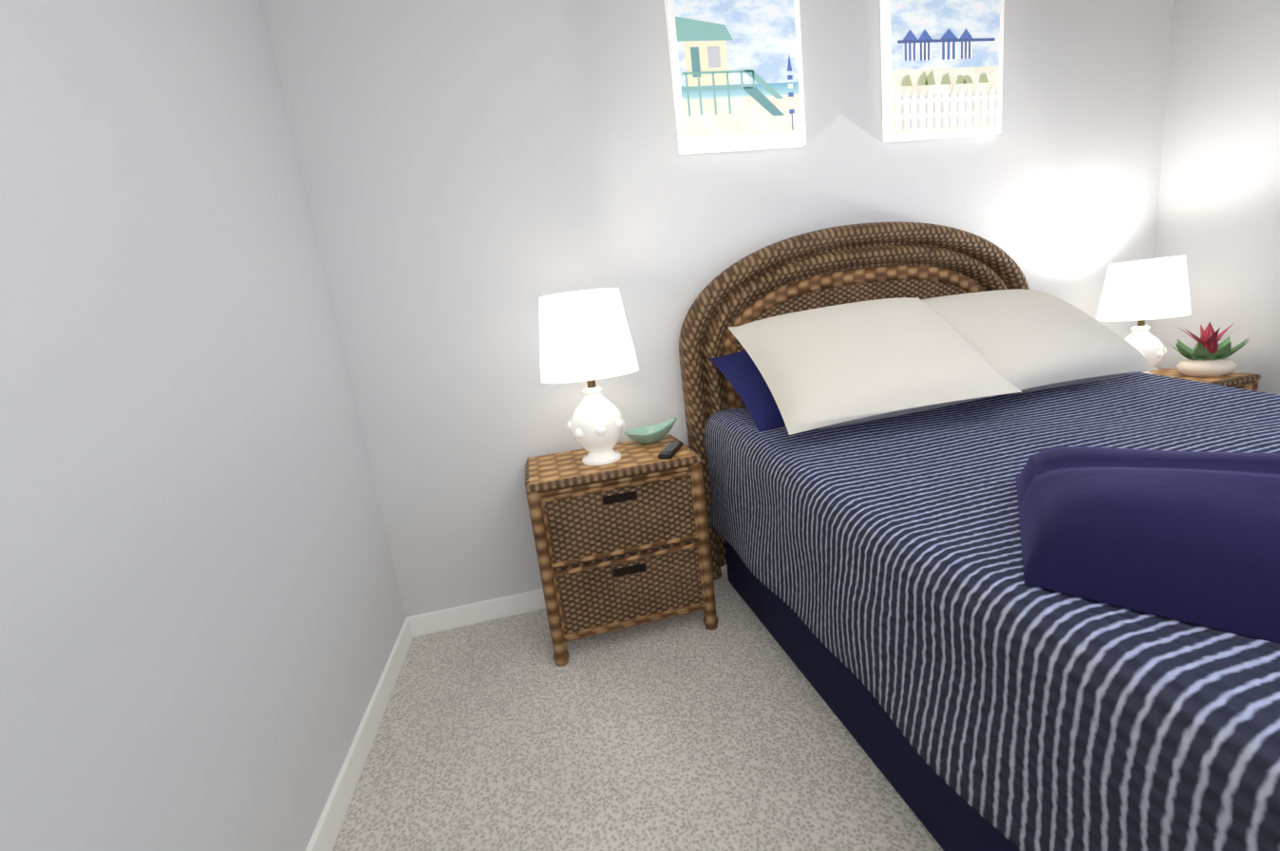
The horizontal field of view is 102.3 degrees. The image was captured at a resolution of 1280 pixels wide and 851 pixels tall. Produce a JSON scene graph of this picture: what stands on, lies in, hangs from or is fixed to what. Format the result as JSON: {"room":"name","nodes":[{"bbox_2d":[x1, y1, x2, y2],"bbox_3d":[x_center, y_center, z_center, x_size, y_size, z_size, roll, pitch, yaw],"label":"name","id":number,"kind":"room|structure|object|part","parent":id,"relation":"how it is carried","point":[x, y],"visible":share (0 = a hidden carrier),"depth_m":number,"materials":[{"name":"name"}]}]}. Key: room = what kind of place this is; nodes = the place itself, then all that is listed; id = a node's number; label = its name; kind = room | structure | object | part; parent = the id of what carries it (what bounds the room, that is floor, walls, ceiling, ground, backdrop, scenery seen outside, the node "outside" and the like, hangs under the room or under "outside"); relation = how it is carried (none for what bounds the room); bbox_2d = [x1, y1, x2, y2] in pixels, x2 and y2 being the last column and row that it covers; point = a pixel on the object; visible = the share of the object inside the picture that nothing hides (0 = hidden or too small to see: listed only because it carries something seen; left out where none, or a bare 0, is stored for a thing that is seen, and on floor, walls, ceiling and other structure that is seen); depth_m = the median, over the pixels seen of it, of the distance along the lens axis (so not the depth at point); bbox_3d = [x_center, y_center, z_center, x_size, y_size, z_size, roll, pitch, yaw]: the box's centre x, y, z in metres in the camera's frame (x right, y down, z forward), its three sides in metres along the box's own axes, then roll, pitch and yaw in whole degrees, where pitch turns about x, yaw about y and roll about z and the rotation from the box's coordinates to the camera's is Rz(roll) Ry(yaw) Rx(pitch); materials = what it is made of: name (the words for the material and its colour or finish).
{"room":"bedroom","nodes":[
{"label":"bedroom","id":0,"kind":"room"},
{"bbox_2d":[0,0,405,850],"bbox_3d":[-0.687,-0.097,-0.192,0.120,2.600,3.956,-9,12,-10],"label":"wall","id":1,"kind":"structure","parent":0,"point":[201,615],"depth_m":0.89,"materials":[{"name":"white paint"}]},
{"bbox_2d":[305,617,415,850],"bbox_3d":[-0.473,1.115,0.074,0.014,0.085,3.956,-9,12,-10],"label":"baseboard","id":2,"kind":"structure","parent":1,"relation":"attached to","point":[327,829],"depth_m":1.37,"materials":[{"name":"white wood"}]},
{"bbox_2d":[332,568,943,850],"bbox_3d":[1.231,0.933,0.406,3.740,0.100,4.196,-9,12,-10],"label":"floor","id":3,"kind":"structure","parent":0,"point":[691,732],"depth_m":1.34,"materials":[{"name":"carpet"}]},
{"bbox_2d":[525,433,718,666],"bbox_3d":[-0.076,0.414,1.868,0.581,0.630,0.391,-9,12,-10],"label":"nightstand","id":4,"kind":"object","parent":3,"relation":"on","point":[622,542],"visible":0.96,"depth_m":1.69,"materials":[{"name":"wicker"}]},
{"bbox_2d":[538,287,639,465],"bbox_3d":[-0.163,-0.152,1.705,0.324,0.555,0.324,-9,12,-10],"label":"bedside lamp","id":5,"kind":"object","parent":4,"relation":"on","point":[584,335],"visible":1,"depth_m":1.57,"materials":[{"name":"white ceramic"}]},
{"bbox_3d":[-0.180,-0.294,1.676,0.324,0.265,0.324,-9,12,-10],"label":"lamp shade","id":6,"kind":"part","parent":5,"relation":"part of","materials":[{"name":"white fabric"}]},
{"bbox_2d":[623,417,677,443],"bbox_3d":[0.041,0.024,1.904,0.199,0.085,0.143,-7,12,-1],"label":"dish","id":7,"kind":"object","parent":4,"relation":"on","point":[649,434],"visible":0.98,"depth_m":1.88,"materials":[{"name":"green ceramic"}]},
{"bbox_2d":[658,441,682,458],"bbox_3d":[0.104,0.081,1.748,0.048,0.020,0.165,-3,12,19],"label":"remote","id":8,"kind":"object","parent":4,"relation":"on","point":[670,449],"visible":1,"depth_m":1.71,"materials":[{"name":"black plastic"}]},
{"bbox_2d":[678,221,1279,850],"bbox_3d":[1.201,0.045,1.101,1.640,1.332,2.276,-9,12,-10],"label":"bed","id":9,"kind":"object","parent":3,"relation":"on","point":[994,542],"visible":1,"depth_m":1.02,"materials":[{"name":"blue fabric"}]},
{"bbox_3d":[0.938,-0.143,2.139,1.560,1.322,0.104,-9,12,-10],"label":"headboard","id":10,"kind":"part","parent":9,"relation":"part of","materials":[{"name":"wicker"}]},
{"bbox_2d":[727,297,1023,435],"bbox_3d":[0.698,-0.215,1.619,0.726,0.336,0.474,-9,12,-10],"label":"pillow","id":11,"kind":"object","parent":9,"relation":"on","point":[870,360],"depth_m":1.49,"materials":[{"name":"grey fabric"}]},
{"bbox_2d":[883,288,1160,397],"bbox_3d":[1.325,-0.313,1.819,0.763,0.336,0.489,-9,12,-10],"label":"pillow","id":12,"kind":"object","parent":9,"relation":"on","point":[1040,342],"depth_m":1.69,"materials":[{"name":"grey fabric"}]},
{"bbox_2d":[1148,367,1261,391],"bbox_3d":[2.163,0.084,2.253,0.571,0.585,0.461,-9,12,-10],"label":"nightstand","id":13,"kind":"object","parent":3,"relation":"on","point":[1245,381],"visible":0.1,"depth_m":2.03,"materials":[{"name":"wicker"}]},
{"bbox_2d":[1096,254,1190,374],"bbox_3d":[2.092,-0.439,2.153,0.284,0.487,0.284,-9,12,-10],"label":"table lamp","id":14,"kind":"object","parent":13,"relation":"on","point":[1140,291],"visible":0.75,"depth_m":2.05,"materials":[{"name":"white fabric"}]},
{"bbox_3d":[2.077,-0.563,2.127,0.284,0.232,0.284,-9,12,-10],"label":"lamp shade","id":15,"kind":"part","parent":14,"relation":"part of","materials":[{"name":"white fabric"}]},
{"bbox_2d":[1167,320,1249,376],"bbox_3d":[2.302,-0.313,2.092,0.228,0.217,0.231,-9,12,-10],"label":"flower ornament","id":16,"kind":"object","parent":13,"relation":"on","point":[1207,355],"visible":1,"depth_m":2.07,"materials":[{"name":"green plant"}]},
{"bbox_2d":[261,0,1173,617],"bbox_3d":[0.649,-0.735,2.096,3.740,2.600,0.120,-9,12,-10],"label":"wall","id":17,"kind":"structure","parent":0,"point":[480,177],"depth_m":1.89,"materials":[{"name":"white paint"}]},
{"bbox_2d":[407,564,727,636],"bbox_3d":[0.818,0.498,2.284,3.450,0.085,0.018,-9,12,-10],"label":"baseboard","id":18,"kind":"structure","parent":17,"relation":"attached to","point":[480,611],"depth_m":2.01,"materials":[{"name":"white wood"}]},
{"bbox_2d":[664,0,806,154],"bbox_3d":[0.352,-1.268,1.851,0.491,0.515,0.036,-9,12,-10],"label":"picture","id":19,"kind":"object","parent":17,"relation":"attached to","point":[737,74],"visible":1,"depth_m":1.84,"materials":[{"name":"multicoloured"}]},
{"bbox_2d":[880,0,1004,142],"bbox_3d":[1.179,-1.402,2.004,0.521,0.522,0.037,-9,12,-10],"label":"picture","id":20,"kind":"object","parent":17,"relation":"attached to","point":[941,68],"visible":1,"depth_m":1.99,"materials":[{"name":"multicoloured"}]},
{"bbox_2d":[1148,0,1279,395],"bbox_3d":[2.829,-0.662,0.460,0.120,2.600,3.956,-9,12,-10],"label":"wall","id":21,"kind":"structure","parent":0,"point":[1218,216],"depth_m":2.12,"materials":[{"name":"grey paint"}]}
]}

